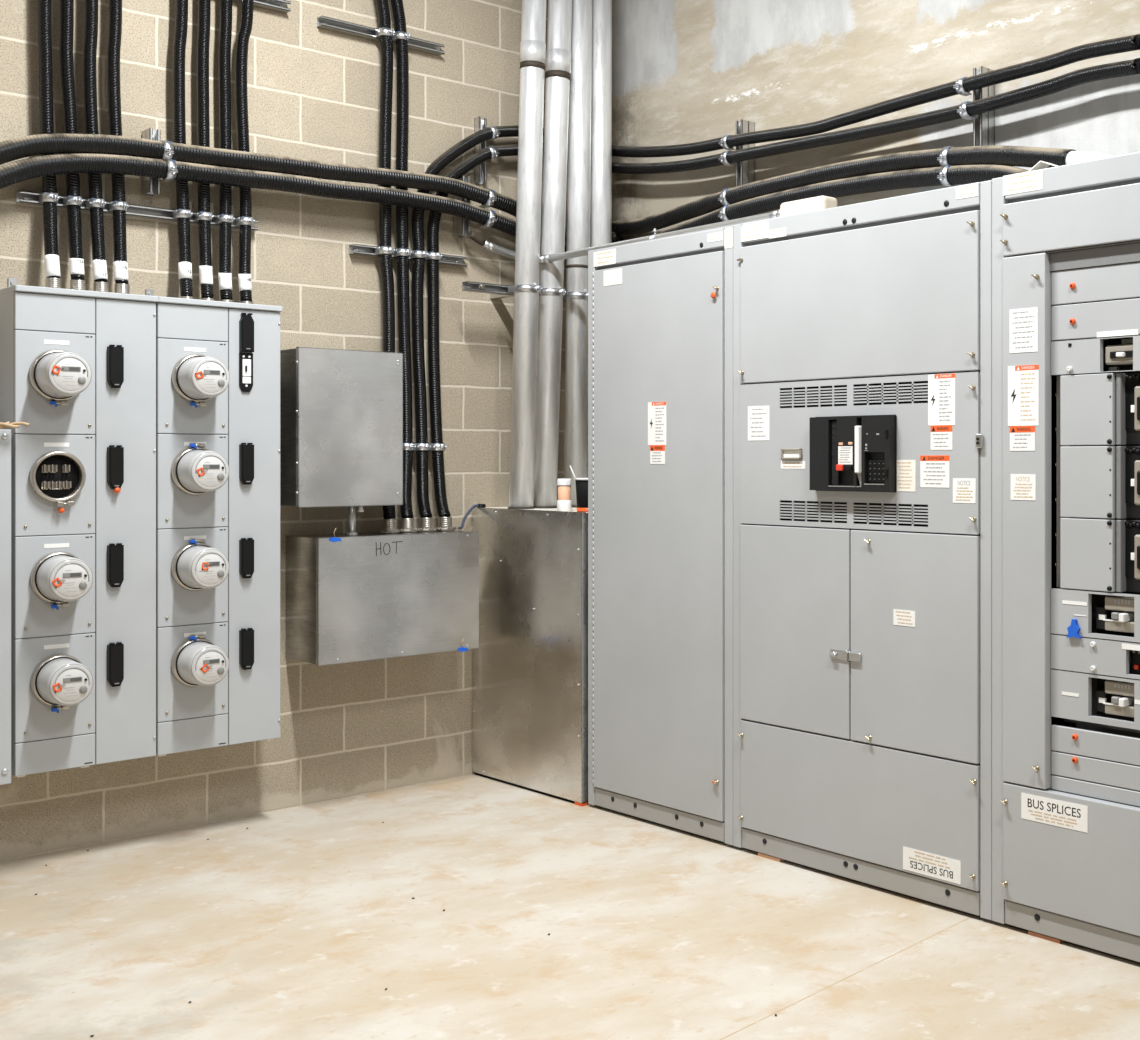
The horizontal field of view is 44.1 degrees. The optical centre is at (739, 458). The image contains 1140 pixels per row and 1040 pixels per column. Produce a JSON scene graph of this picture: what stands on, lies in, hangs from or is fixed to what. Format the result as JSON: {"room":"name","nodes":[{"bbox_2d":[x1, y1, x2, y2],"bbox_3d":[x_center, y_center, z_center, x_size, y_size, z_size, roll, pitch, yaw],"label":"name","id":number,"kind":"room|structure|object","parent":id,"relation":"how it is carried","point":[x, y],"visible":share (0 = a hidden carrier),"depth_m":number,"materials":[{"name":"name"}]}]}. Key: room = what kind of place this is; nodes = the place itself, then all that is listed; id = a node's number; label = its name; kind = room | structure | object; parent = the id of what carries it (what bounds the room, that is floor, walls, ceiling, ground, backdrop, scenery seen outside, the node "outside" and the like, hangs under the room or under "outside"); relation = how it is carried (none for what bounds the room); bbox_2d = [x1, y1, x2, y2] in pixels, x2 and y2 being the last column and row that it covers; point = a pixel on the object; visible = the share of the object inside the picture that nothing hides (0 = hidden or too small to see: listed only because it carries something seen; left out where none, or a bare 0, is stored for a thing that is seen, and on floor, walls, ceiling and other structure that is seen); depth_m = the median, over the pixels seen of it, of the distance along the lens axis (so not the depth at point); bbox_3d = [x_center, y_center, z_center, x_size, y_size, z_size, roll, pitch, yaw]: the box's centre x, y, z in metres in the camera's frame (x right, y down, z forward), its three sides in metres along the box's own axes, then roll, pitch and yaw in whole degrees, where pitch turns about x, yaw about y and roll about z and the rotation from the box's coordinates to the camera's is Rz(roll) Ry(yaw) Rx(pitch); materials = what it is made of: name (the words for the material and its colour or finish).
{"room":"electrical room","nodes":[
{"label":"electrical room","id":0,"kind":"room"},
{"bbox_2d":[0,0,566,860],"bbox_3d":[-3.341,-0.863,4.618,7.245,4.700,0.100,0,0,-44],"label":"wall","id":1,"kind":"structure","parent":0,"point":[350,729],"depth_m":6.00,"materials":[{"name":"concrete"}]},
{"bbox_2d":[0,429,10,784],"bbox_3d":[-2.875,0.522,4.806,0.578,1.253,0.273,0,0,-44],"label":"electrical panel","id":2,"kind":"object","parent":1,"relation":"attached to","point":[5,434],"visible":1,"depth_m":4.90,"materials":[{"name":"grey metal"}]},
{"bbox_2d":[0,421,28,428],"bbox_3d":[-2.690,-0.118,4.774,0.448,0.032,0.030,0,0,-37],"label":"wire bundle","id":3,"kind":"object","parent":2,"relation":"on","point":[6,424],"visible":1,"depth_m":4.87,"materials":[{"name":"beige"}]},
{"bbox_2d":[0,277,157,777],"bbox_3d":[-2.472,0.234,5.189,0.502,1.814,0.283,0,0,-44],"label":"electrical panel","id":4,"kind":"object","parent":1,"relation":"attached to","point":[83,471],"visible":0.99,"depth_m":5.11,"materials":[{"name":"grey metal"}]},
{"bbox_2d":[38,0,60,287],"bbox_3d":[-2.559,-1.905,5.162,0.080,2.574,0.122,0,0,-44],"label":"conduit","id":5,"kind":"object","parent":4,"relation":"attached to","point":[51,258],"visible":0.84,"depth_m":5.16,"materials":[{"name":"black plastic"}]},
{"bbox_2d":[30,451,85,512],"bbox_3d":[-2.476,0.083,5.034,0.188,0.227,0.064,0,0,-44],"label":"socket","id":6,"kind":"object","parent":4,"relation":"attached to","point":[57,478],"depth_m":5.03,"materials":[{"name":"black plastic"}]},
{"bbox_2d":[29,349,91,406],"bbox_3d":[-2.424,-0.293,4.981,0.190,0.209,0.152,0,0,-44],"label":"electric meter","id":7,"kind":"object","parent":4,"relation":"attached to","point":[55,375],"visible":1,"depth_m":4.94,"materials":[{"name":"white plastic"}]},
{"bbox_2d":[30,654,92,712],"bbox_3d":[-2.421,0.811,4.984,0.190,0.209,0.152,0,0,-44],"label":"electric meter","id":8,"kind":"object","parent":4,"relation":"attached to","point":[59,680],"visible":1,"depth_m":4.94,"materials":[{"name":"white plastic"}]},
{"bbox_2d":[30,551,92,609],"bbox_3d":[-2.421,0.439,4.983,0.190,0.209,0.152,0,0,-44],"label":"electric meter","id":9,"kind":"object","parent":4,"relation":"attached to","point":[59,577],"visible":1,"depth_m":4.94,"materials":[{"name":"white plastic"}]},
{"bbox_2d":[60,0,85,289],"bbox_3d":[-2.499,-1.905,5.221,0.084,2.574,0.124,0,0,-44],"label":"conduit","id":10,"kind":"object","parent":4,"relation":"attached to","point":[76,261],"visible":0.84,"depth_m":5.22,"materials":[{"name":"black plastic"}]},
{"bbox_2d":[83,0,108,291],"bbox_3d":[-2.438,-1.905,5.279,0.084,2.574,0.122,0,0,-44],"label":"conduit","id":11,"kind":"object","parent":4,"relation":"attached to","point":[99,266],"visible":0.81,"depth_m":5.27,"materials":[{"name":"black plastic"}]},
{"bbox_2d":[107,0,129,293],"bbox_3d":[-2.381,-1.905,5.334,0.080,2.574,0.122,0,0,-44],"label":"conduit","id":12,"kind":"object","parent":4,"relation":"attached to","point":[120,266],"visible":0.86,"depth_m":5.33,"materials":[{"name":"black plastic"}]},
{"bbox_2d":[16,191,257,230],"bbox_3d":[-2.349,-0.974,5.478,0.920,0.041,0.041,0,0,-44],"label":"strut","id":13,"kind":"object","parent":1,"relation":"attached to","point":[22,197],"visible":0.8,"depth_m":5.46,"materials":[{"name":"metal"}]},
{"bbox_2d":[39,192,59,203],"bbox_3d":[-2.573,-0.974,5.184,0.058,0.035,0.073,0,0,-44],"label":"clamp","id":14,"kind":"object","parent":13,"relation":"attached to","point":[52,197],"visible":1,"depth_m":5.16,"materials":[{"name":"metal"}]},
{"bbox_2d":[63,196,83,206],"bbox_3d":[-2.514,-0.974,5.248,0.058,0.035,0.073,0,0,-44],"label":"clamp","id":15,"kind":"object","parent":13,"relation":"attached to","point":[68,200],"visible":1,"depth_m":5.23,"materials":[{"name":"metal"}]},
{"bbox_2d":[86,198,106,208],"bbox_3d":[-2.451,-0.974,5.296,0.058,0.035,0.073,0,0,-44],"label":"clamp","id":16,"kind":"object","parent":13,"relation":"attached to","point":[92,202],"visible":1,"depth_m":5.28,"materials":[{"name":"metal"}]},
{"bbox_2d":[109,201,128,211],"bbox_3d":[-2.390,-0.974,5.354,0.058,0.035,0.073,0,0,-44],"label":"clamp","id":17,"kind":"object","parent":13,"relation":"attached to","point":[114,205],"visible":1,"depth_m":5.33,"materials":[{"name":"metal"}]},
{"bbox_2d":[173,209,192,218],"bbox_3d":[-2.212,-0.974,5.526,0.058,0.035,0.073,0,0,-44],"label":"clamp","id":18,"kind":"object","parent":13,"relation":"attached to","point":[177,213],"visible":1,"depth_m":5.51,"materials":[{"name":"metal"}]},
{"bbox_2d":[194,211,213,221],"bbox_3d":[-2.150,-0.974,5.583,0.058,0.035,0.073,0,0,-44],"label":"clamp","id":19,"kind":"object","parent":13,"relation":"attached to","point":[200,215],"visible":1,"depth_m":5.56,"materials":[{"name":"metal"}]},
{"bbox_2d":[216,214,234,223],"bbox_3d":[-2.087,-0.974,5.644,0.058,0.035,0.073,0,0,-44],"label":"clamp","id":20,"kind":"object","parent":13,"relation":"attached to","point":[219,218],"visible":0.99,"depth_m":5.62,"materials":[{"name":"metal"}]},
{"bbox_2d":[236,216,254,226],"bbox_3d":[-2.024,-0.974,5.695,0.058,0.035,0.073,0,0,-44],"label":"clamp","id":21,"kind":"object","parent":13,"relation":"attached to","point":[242,220],"visible":1,"depth_m":5.67,"materials":[{"name":"metal"}]},
{"bbox_2d":[142,128,159,195],"bbox_3d":[-2.321,-1.169,5.476,0.041,0.252,0.082,0,0,-44],"label":"strut","id":22,"kind":"object","parent":1,"relation":"attached to","point":[150,186],"visible":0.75,"depth_m":5.46,"materials":[{"name":"metal"}]},
{"bbox_2d":[146,289,282,756],"bbox_3d":[-2.115,0.234,5.540,0.499,1.814,0.274,0,0,-44],"label":"electrical panel","id":23,"kind":"object","parent":1,"relation":"attached to","point":[240,519],"visible":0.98,"depth_m":5.47,"materials":[{"name":"grey metal"}]},
{"bbox_2d":[173,0,193,298],"bbox_3d":[-2.202,-1.905,5.506,0.080,2.574,0.122,0,0,-44],"label":"conduit","id":24,"kind":"object","parent":23,"relation":"attached to","point":[181,13],"visible":0.7,"depth_m":5.51,"materials":[{"name":"black plastic"}]},
{"bbox_2d":[171,634,228,686],"bbox_3d":[-2.060,0.780,5.332,0.190,0.205,0.152,0,0,-44],"label":"electric meter","id":25,"kind":"object","parent":23,"relation":"attached to","point":[196,662],"visible":1,"depth_m":5.29,"materials":[{"name":"white plastic"}]},
{"bbox_2d":[171,538,228,590],"bbox_3d":[-2.060,0.409,5.332,0.190,0.205,0.152,0,0,-44],"label":"electric meter","id":26,"kind":"object","parent":23,"relation":"attached to","point":[195,566],"visible":1,"depth_m":5.29,"materials":[{"name":"white plastic"}]},
{"bbox_2d":[171,443,228,495],"bbox_3d":[-2.060,0.039,5.332,0.190,0.205,0.152,0,0,-44],"label":"electric meter","id":27,"kind":"object","parent":23,"relation":"attached to","point":[193,470],"visible":1,"depth_m":5.29,"materials":[{"name":"white plastic"}]},
{"bbox_2d":[172,354,229,407],"bbox_3d":[-2.059,-0.303,5.333,0.190,0.209,0.152,0,0,-44],"label":"electric meter","id":28,"kind":"object","parent":23,"relation":"attached to","point":[195,377],"visible":1,"depth_m":5.29,"materials":[{"name":"white plastic"}]},
{"bbox_2d":[197,0,214,300],"bbox_3d":[-2.143,-1.905,5.565,0.080,2.574,0.124,0,0,-44],"label":"conduit","id":29,"kind":"object","parent":23,"relation":"attached to","point":[204,6],"visible":0.7,"depth_m":5.58,"materials":[{"name":"black plastic"}]},
{"bbox_2d":[218,0,233,301],"bbox_3d":[-2.081,-1.905,5.624,0.076,2.574,0.130,0,0,-26],"label":"conduit","id":30,"kind":"object","parent":23,"relation":"attached to","point":[225,134],"visible":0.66,"depth_m":5.64,"materials":[{"name":"black plastic"}]},
{"bbox_2d":[235,0,253,303],"bbox_3d":[-2.022,-1.905,5.682,0.076,2.574,0.130,0,0,-26],"label":"conduit","id":31,"kind":"object","parent":23,"relation":"attached to","point":[244,276],"visible":0.73,"depth_m":5.69,"materials":[{"name":"black plastic"}]},
{"bbox_2d":[232,0,290,13],"bbox_3d":[-2.048,-1.916,5.769,0.369,0.041,0.041,0,0,-44],"label":"strut","id":32,"kind":"object","parent":1,"relation":"attached to","point":[276,5],"visible":0.94,"depth_m":5.85,"materials":[{"name":"metal"}]},
{"bbox_2d":[280,347,402,511],"bbox_3d":[-1.721,-0.116,5.896,0.480,0.677,0.312,0,0,-44],"label":"box","id":33,"kind":"object","parent":1,"relation":"attached to","point":[341,410],"visible":0.98,"depth_m":5.75,"materials":[{"name":"metal"}]},
{"bbox_2d":[317,16,443,55],"bbox_3d":[-1.596,-1.888,6.205,0.610,0.041,0.041,0,0,-44],"label":"strut","id":34,"kind":"object","parent":1,"relation":"attached to","point":[324,22],"visible":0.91,"depth_m":6.14,"materials":[{"name":"metal"}]},
{"bbox_2d":[375,27,394,37],"bbox_3d":[-1.567,-1.888,6.157,0.064,0.035,0.079,0,0,-44],"label":"clamp","id":35,"kind":"object","parent":34,"relation":"attached to","point":[381,31],"visible":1,"depth_m":6.14,"materials":[{"name":"metal"}]},
{"bbox_2d":[392,31,410,40],"bbox_3d":[-1.512,-1.888,6.211,0.064,0.035,0.079,0,0,-44],"label":"clamp","id":36,"kind":"object","parent":34,"relation":"attached to","point":[399,34],"visible":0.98,"depth_m":6.19,"materials":[{"name":"metal"}]},
{"bbox_2d":[285,528,478,665],"bbox_3d":[-1.550,0.570,6.063,0.774,0.571,0.309,0,0,-44],"label":"box","id":37,"kind":"object","parent":1,"relation":"attached to","point":[364,596],"visible":0.98,"depth_m":5.90,"materials":[{"name":"metal"}]},
{"bbox_2d":[346,506,357,535],"bbox_3d":[-1.649,0.260,5.904,0.048,0.130,0.046,0,0,-44],"label":"conduit nipple","id":38,"kind":"object","parent":37,"relation":"on","point":[351,509],"visible":0.88,"depth_m":5.89,"materials":[{"name":"metal"}]},
{"bbox_2d":[376,0,402,532],"bbox_3d":[-1.607,-1.435,6.081,0.245,3.517,0.122,0,0,-44],"label":"conduit","id":39,"kind":"object","parent":37,"relation":"attached to","point":[389,519],"visible":0.76,"depth_m":6.14,"materials":[{"name":"black plastic"}]},
{"bbox_2d":[390,0,420,531],"bbox_3d":[-1.549,-1.435,6.137,0.262,3.517,0.122,0,0,-44],"label":"conduit","id":40,"kind":"object","parent":37,"relation":"attached to","point":[407,520],"visible":0.91,"depth_m":6.20,"materials":[{"name":"black plastic"}]},
{"bbox_2d":[411,34,1139,530],"bbox_3d":[0.676,-0.650,4.785,1.059,1.945,5.164,0,0,-44],"label":"conduit","id":41,"kind":"object","parent":37,"relation":"attached to","point":[1127,43],"visible":0.89,"depth_m":6.24,"materials":[{"name":"black plastic"}]},
{"bbox_2d":[484,126,500,140],"bbox_3d":[-1.163,-1.537,6.537,0.050,0.069,0.079,0,0,-44],"label":"clamp","id":42,"kind":"object","parent":41,"relation":"attached to","point":[494,129],"visible":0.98,"depth_m":6.52,"materials":[{"name":"metal"}]},
{"bbox_2d":[427,58,1139,530],"bbox_3d":[0.706,-0.606,4.814,0.978,1.857,5.162,0,0,-44],"label":"conduit","id":43,"kind":"object","parent":37,"relation":"attached to","point":[1128,67],"visible":0.9,"depth_m":6.27,"materials":[{"name":"black plastic"}]},
{"bbox_2d":[482,146,498,160],"bbox_3d":[-1.168,-1.440,6.532,0.053,0.070,0.079,0,0,-44],"label":"clamp","id":44,"kind":"object","parent":43,"relation":"attached to","point":[492,149],"visible":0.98,"depth_m":6.51,"materials":[{"name":"metal"}]},
{"bbox_2d":[349,244,466,266],"bbox_3d":[-1.497,-0.922,6.301,0.583,0.041,0.041,0,0,-44],"label":"strut","id":45,"kind":"object","parent":1,"relation":"attached to","point":[355,249],"visible":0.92,"depth_m":6.19,"materials":[{"name":"metal"}]},
{"bbox_2d":[375,246,394,254],"bbox_3d":[-1.568,-0.922,6.156,0.064,0.035,0.079,0,0,-44],"label":"clamp","id":46,"kind":"object","parent":45,"relation":"attached to","point":[382,249],"visible":1,"depth_m":6.13,"materials":[{"name":"metal"}]},
{"bbox_2d":[393,248,411,256],"bbox_3d":[-1.506,-0.922,6.216,0.064,0.035,0.079,0,0,-44],"label":"clamp","id":47,"kind":"object","parent":45,"relation":"attached to","point":[400,251],"visible":0.98,"depth_m":6.19,"materials":[{"name":"metal"}]},
{"bbox_2d":[410,250,428,258],"bbox_3d":[-1.446,-0.922,6.274,0.064,0.035,0.079,0,0,-44],"label":"clamp","id":48,"kind":"object","parent":45,"relation":"attached to","point":[416,253],"visible":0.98,"depth_m":6.25,"materials":[{"name":"metal"}]},
{"bbox_2d":[425,252,442,260],"bbox_3d":[-1.394,-0.922,6.324,0.064,0.035,0.079,0,0,-44],"label":"clamp","id":49,"kind":"object","parent":45,"relation":"attached to","point":[432,255],"visible":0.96,"depth_m":6.30,"materials":[{"name":"metal"}]},
{"bbox_2d":[453,176,469,237],"bbox_3d":[-1.296,-1.174,6.466,0.041,0.274,0.082,0,0,-44],"label":"strut","id":50,"kind":"object","parent":1,"relation":"attached to","point":[461,226],"visible":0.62,"depth_m":6.45,"materials":[{"name":"metal"}]},
{"bbox_2d":[474,117,486,183],"bbox_3d":[-1.226,-1.457,6.562,0.041,0.306,0.041,0,0,-44],"label":"strut","id":51,"kind":"object","parent":1,"relation":"attached to","point":[480,172],"visible":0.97,"depth_m":6.56,"materials":[{"name":"metal"}]},
{"bbox_2d":[462,281,565,300],"bbox_3d":[-0.988,-0.784,6.665,0.876,0.041,0.221,0,0,-44],"label":"bracket","id":52,"kind":"object","parent":1,"relation":"attached to","point":[496,291],"visible":0.42,"depth_m":6.40,"materials":[{"name":"metal"}]},
{"bbox_3d":[-1.510,-0.055,6.288,0.367,0.041,0.041,0,0,-44],"label":"strut","id":53,"kind":"object","parent":1,"relation":"attached to","visible":0},
{"bbox_2d":[403,443,415,450],"bbox_3d":[-1.490,-0.055,6.222,0.064,0.035,0.079,0,0,-44],"label":"clamp","id":54,"kind":"object","parent":53,"relation":"attached to","point":[406,446],"visible":0.78,"depth_m":6.20,"materials":[{"name":"metal"}]},
{"bbox_2d":[415,443,431,450],"bbox_3d":[-1.433,-0.055,6.277,0.064,0.035,0.079,0,0,-44],"label":"clamp","id":55,"kind":"object","parent":53,"relation":"attached to","point":[419,446],"visible":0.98,"depth_m":6.25,"materials":[{"name":"metal"}]},
{"bbox_2d":[430,443,446,450],"bbox_3d":[-1.375,-0.055,6.331,0.064,0.035,0.079,0,0,-44],"label":"clamp","id":56,"kind":"object","parent":53,"relation":"attached to","point":[435,446],"visible":0.98,"depth_m":6.31,"materials":[{"name":"metal"}]},
{"bbox_2d":[0,774,1139,1039],"bbox_3d":[-0.319,1.548,1.489,7.445,0.120,8.800,0,0,-44],"label":"floor","id":57,"kind":"structure","parent":0,"point":[296,923],"depth_m":4.27,"materials":[{"name":"concrete"}]},
{"bbox_2d":[472,507,587,804],"bbox_3d":[-0.720,0.858,6.488,0.707,1.260,0.845,0,0,-44],"label":"enclosure","id":58,"kind":"object","parent":57,"relation":"on","point":[530,661],"visible":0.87,"depth_m":6.20,"materials":[{"name":"metal"}]},
{"bbox_2d":[458,504,485,529],"bbox_3d":[-1.258,0.267,6.468,0.045,0.114,0.214,0,0,24],"label":"jumper","id":59,"kind":"object","parent":58,"relation":"attached to","point":[475,505],"visible":1,"depth_m":6.49,"materials":[{"name":"metal"}]},
{"bbox_2d":[507,0,545,508],"bbox_3d":[-0.975,-1.417,6.444,0.222,3.294,0.124,0,0,-44],"label":"pipe","id":60,"kind":"object","parent":58,"relation":"on","point":[533,18],"visible":1,"depth_m":6.39,"materials":[{"name":"silver metal"}]},
{"bbox_2d":[508,284,541,293],"bbox_3d":[-0.983,-0.784,6.427,0.124,0.032,0.139,0,0,-44],"label":"clamp","id":61,"kind":"object","parent":60,"relation":"attached to","point":[524,287],"visible":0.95,"depth_m":6.38,"materials":[{"name":"metal"}]},
{"bbox_2d":[533,0,571,507],"bbox_3d":[-0.872,-1.417,6.543,0.246,3.295,0.124,0,0,-44],"label":"pipe","id":62,"kind":"object","parent":58,"relation":"on","point":[558,52],"visible":0.88,"depth_m":6.49,"materials":[{"name":"metal"}]},
{"bbox_2d":[539,288,565,296],"bbox_3d":[-0.883,-0.780,6.523,0.124,0.032,0.139,0,0,-44],"label":"clamp","id":63,"kind":"object","parent":62,"relation":"attached to","point":[545,291],"visible":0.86,"depth_m":6.47,"materials":[{"name":"metal"}]},
{"bbox_2d":[557,479,571,510],"bbox_3d":[-0.774,0.158,6.124,0.066,0.143,0.066,0,0,-44],"label":"bottle","id":64,"kind":"object","parent":58,"relation":"on","point":[564,502],"visible":0.97,"depth_m":6.10,"materials":[{"name":"white plastic"}]},
{"bbox_2d":[564,0,591,506],"bbox_3d":[-0.772,-1.417,6.640,0.158,3.292,0.124,0,0,-44],"label":"pipe","id":65,"kind":"object","parent":58,"relation":"on","point":[579,125],"visible":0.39,"depth_m":6.59,"materials":[{"name":"metal"}]},
{"bbox_2d":[563,292,587,299],"bbox_3d":[-0.770,-0.776,6.632,0.124,0.032,0.139,0,0,-44],"label":"clamp","id":66,"kind":"object","parent":65,"relation":"attached to","point":[569,295],"visible":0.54,"depth_m":6.58,"materials":[{"name":"metal"}]},
{"bbox_2d":[570,465,587,511],"bbox_3d":[-0.663,0.128,6.057,0.143,0.203,0.130,0,0,-44],"label":"cup","id":67,"kind":"object","parent":58,"relation":"on","point":[581,483],"visible":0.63,"depth_m":6.01,"materials":[{"name":"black plastic"}]},
{"bbox_2d":[590,0,611,246],"bbox_3d":[-0.678,-1.417,6.730,0.125,3.291,0.124,0,0,-44],"label":"pipe","id":68,"kind":"object","parent":58,"relation":"on","point":[601,95],"visible":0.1,"depth_m":6.68,"materials":[{"name":"metal"}]},
{"bbox_2d":[588,225,735,846],"bbox_3d":[-0.104,0.298,5.848,0.709,2.379,0.898,0,0,-44],"label":"switchboard section","id":69,"kind":"object","parent":57,"relation":"on","point":[660,310],"visible":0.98,"depth_m":5.59,"materials":[{"name":"grey metal"}]},
{"bbox_2d":[468,209,779,264],"bbox_3d":[-0.540,-0.982,5.897,0.303,0.148,1.778,0,0,-44],"label":"conduit","id":70,"kind":"object","parent":69,"relation":"on","point":[550,258],"visible":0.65,"depth_m":6.09,"materials":[{"name":"metal"}]},
{"bbox_2d":[649,228,656,239],"bbox_3d":[-0.361,-0.935,5.897,0.060,0.089,0.028,0,0,-44],"label":"strap","id":71,"kind":"object","parent":69,"relation":"attached to","point":[651,237],"visible":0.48,"depth_m":5.89,"materials":[{"name":"metal"}]},
{"bbox_2d":[758,852,784,861],"bbox_3d":[0.123,1.482,5.183,0.046,0.011,0.115,0,0,-44],"label":"shim","id":72,"kind":"object","parent":57,"relation":"on","point":[759,853],"visible":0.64,"depth_m":5.16,"materials":[{"name":"wood"}]},
{"bbox_2d":[733,180,994,921],"bbox_3d":[0.613,0.297,5.085,0.738,2.380,1.196,0,0,-44],"label":"switchboard section","id":73,"kind":"object","parent":57,"relation":"on","point":[862,332],"visible":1,"depth_m":4.81,"materials":[{"name":"grey metal"}]},
{"bbox_2d":[780,196,836,216],"bbox_3d":[0.260,-0.941,5.269,0.100,0.084,0.242,0,0,-44],"label":"junction box","id":74,"kind":"object","parent":73,"relation":"on","point":[819,202],"visible":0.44,"depth_m":5.21,"materials":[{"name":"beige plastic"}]},
{"bbox_2d":[1028,931,1063,943],"bbox_3d":[0.957,1.482,4.319,0.046,0.011,0.115,0,0,-44],"label":"shim","id":75,"kind":"object","parent":57,"relation":"on","point":[1032,933],"visible":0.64,"depth_m":4.30,"materials":[{"name":"orange wood"}]},
{"bbox_2d":[992,152,1139,963],"bbox_3d":[1.402,0.294,4.287,0.711,2.386,1.050,0,0,-44],"label":"switchboard section","id":76,"kind":"object","parent":57,"relation":"on","point":[1066,238],"visible":1,"depth_m":4.26,"materials":[{"name":"grey metal"}]},
{"bbox_2d":[0,134,1112,242],"bbox_3d":[-0.693,-1.095,4.860,3.058,0.369,3.133,0,0,-44],"label":"conduit","id":77,"kind":"object","parent":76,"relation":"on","point":[39,144],"visible":0.9,"depth_m":5.62,"materials":[{"name":"black plastic"}]},
{"bbox_2d":[159,140,173,159],"bbox_3d":[-2.241,-1.203,5.419,0.035,0.084,0.099,-2,1,-44],"label":"clamp","id":78,"kind":"object","parent":77,"relation":"attached to","point":[168,147],"visible":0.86,"depth_m":5.39,"materials":[{"name":"metal"}]},
{"bbox_2d":[479,188,496,207],"bbox_3d":[-1.167,-1.215,6.455,0.045,0.087,0.099,0,0,-45],"label":"clamp","id":79,"kind":"object","parent":77,"relation":"attached to","point":[492,198],"visible":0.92,"depth_m":6.43,"materials":[{"name":"metal"}]},
{"bbox_2d":[937,146,953,165],"bbox_3d":[0.802,-1.163,5.354,0.099,0.086,0.042,0,0,-44],"label":"clamp","id":80,"kind":"object","parent":77,"relation":"attached to","point":[942,158],"visible":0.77,"depth_m":5.33,"materials":[{"name":"metal"}]},
{"bbox_2d":[1029,161,1057,170],"bbox_3d":[0.965,-0.914,4.345,0.060,0.032,0.120,0,0,-44],"label":"paper sheet","id":81,"kind":"object","parent":76,"relation":"on","point":[1041,164],"visible":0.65,"depth_m":4.36,"materials":[{"name":"paper"}]},
{"bbox_2d":[1116,519,1139,592],"bbox_3d":[1.354,0.289,3.975,0.113,0.215,0.569,0,0,-44],"label":"circuit breaker","id":82,"kind":"object","parent":76,"relation":"on","point":[1128,530],"depth_m":4.14,"materials":[{"name":"black plastic"}]},
{"bbox_2d":[1116,446,1139,518],"bbox_3d":[1.354,0.070,3.975,0.113,0.216,0.569,0,0,-44],"label":"circuit breaker","id":83,"kind":"object","parent":76,"relation":"on","point":[1127,457],"depth_m":4.14,"materials":[{"name":"black plastic"}]},
{"bbox_2d":[1116,373,1139,444],"bbox_3d":[1.354,-0.149,3.975,0.113,0.214,0.569,0,0,-44],"label":"circuit breaker","id":84,"kind":"object","parent":76,"relation":"on","point":[1127,384],"depth_m":4.14,"materials":[{"name":"black plastic"}]},
{"bbox_2d":[612,0,1139,240],"bbox_3d":[2.288,-0.863,4.076,0.100,4.700,8.700,0,0,-44],"label":"wall","id":85,"kind":"structure","parent":0,"point":[684,71],"depth_m":5.96,"materials":[{"name":"concrete"}]},
{"bbox_2d":[736,119,754,216],"bbox_3d":[0.025,-1.257,6.288,0.082,0.540,0.041,0,0,-44],"label":"strut","id":86,"kind":"object","parent":85,"relation":"attached to","point":[745,170],"visible":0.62,"depth_m":6.27,"materials":[{"name":"metal"}]},
{"bbox_2d":[718,205,728,220],"bbox_3d":[-0.056,-1.103,6.245,0.099,0.086,0.041,0,0,-44],"label":"clamp","id":87,"kind":"object","parent":86,"relation":"attached to","point":[722,215],"visible":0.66,"depth_m":6.22,"materials":[{"name":"metal"}]},
{"bbox_2d":[0,153,1028,259],"bbox_3d":[-0.846,-1.028,5.016,3.054,0.326,2.694,0,0,-44],"label":"conduit","id":88,"kind":"object","parent":87,"relation":"attached to","point":[18,171],"visible":0.74,"depth_m":5.62,"materials":[{"name":"black plastic"}]},
{"bbox_2d":[161,159,177,181],"bbox_3d":[-2.231,-1.132,5.429,0.035,0.084,0.099,0,0,-44],"label":"clamp","id":89,"kind":"object","parent":88,"relation":"attached to","point":[172,167],"visible":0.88,"depth_m":5.41,"materials":[{"name":"metal"}]},
{"bbox_2d":[479,209,496,228],"bbox_3d":[-1.167,-1.120,6.455,0.047,0.087,0.100,0,0,-45],"label":"clamp","id":90,"kind":"object","parent":88,"relation":"attached to","point":[492,219],"visible":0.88,"depth_m":6.43,"materials":[{"name":"metal"}]},
{"bbox_2d":[937,165,954,186],"bbox_3d":[0.802,-1.094,5.354,0.099,0.086,0.041,0,0,-44],"label":"clamp","id":91,"kind":"object","parent":88,"relation":"attached to","point":[942,176],"visible":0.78,"depth_m":5.33,"materials":[{"name":"metal"}]},
{"bbox_2d":[718,188,730,204],"bbox_3d":[-0.055,-1.176,6.245,0.099,0.085,0.038,0,0,-44],"label":"clamp","id":92,"kind":"object","parent":86,"relation":"attached to","point":[722,199],"visible":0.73,"depth_m":6.22,"materials":[{"name":"metal"}]},
{"bbox_2d":[718,151,734,165],"bbox_3d":[-0.059,-1.357,6.259,0.079,0.064,0.035,0,1,-44],"label":"clamp","id":93,"kind":"object","parent":86,"relation":"attached to","point":[722,158],"visible":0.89,"depth_m":6.24,"materials":[{"name":"metal"}]},
{"bbox_2d":[718,135,734,149],"bbox_3d":[-0.059,-1.429,6.259,0.079,0.064,0.036,0,0,-44],"label":"clamp","id":94,"kind":"object","parent":86,"relation":"attached to","point":[722,142],"visible":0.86,"depth_m":6.24,"materials":[{"name":"metal"}]},
{"bbox_2d":[973,66,994,145],"bbox_3d":[0.938,-1.273,5.343,0.082,0.451,0.041,0,0,-44],"label":"strut","id":95,"kind":"object","parent":85,"relation":"attached to","point":[984,123],"visible":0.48,"depth_m":5.33,"materials":[{"name":"metal"}]},
{"bbox_2d":[953,77,971,95],"bbox_3d":[0.851,-1.429,5.316,0.079,0.064,0.035,0,-2,-44],"label":"clamp","id":96,"kind":"object","parent":95,"relation":"attached to","point":[958,86],"visible":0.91,"depth_m":5.30,"materials":[{"name":"metal"}]},
{"bbox_2d":[957,101,974,119],"bbox_3d":[0.863,-1.334,5.304,0.079,0.064,0.035,0,-1,-44],"label":"clamp","id":97,"kind":"object","parent":95,"relation":"attached to","point":[962,111],"visible":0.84,"depth_m":5.29,"materials":[{"name":"metal"}]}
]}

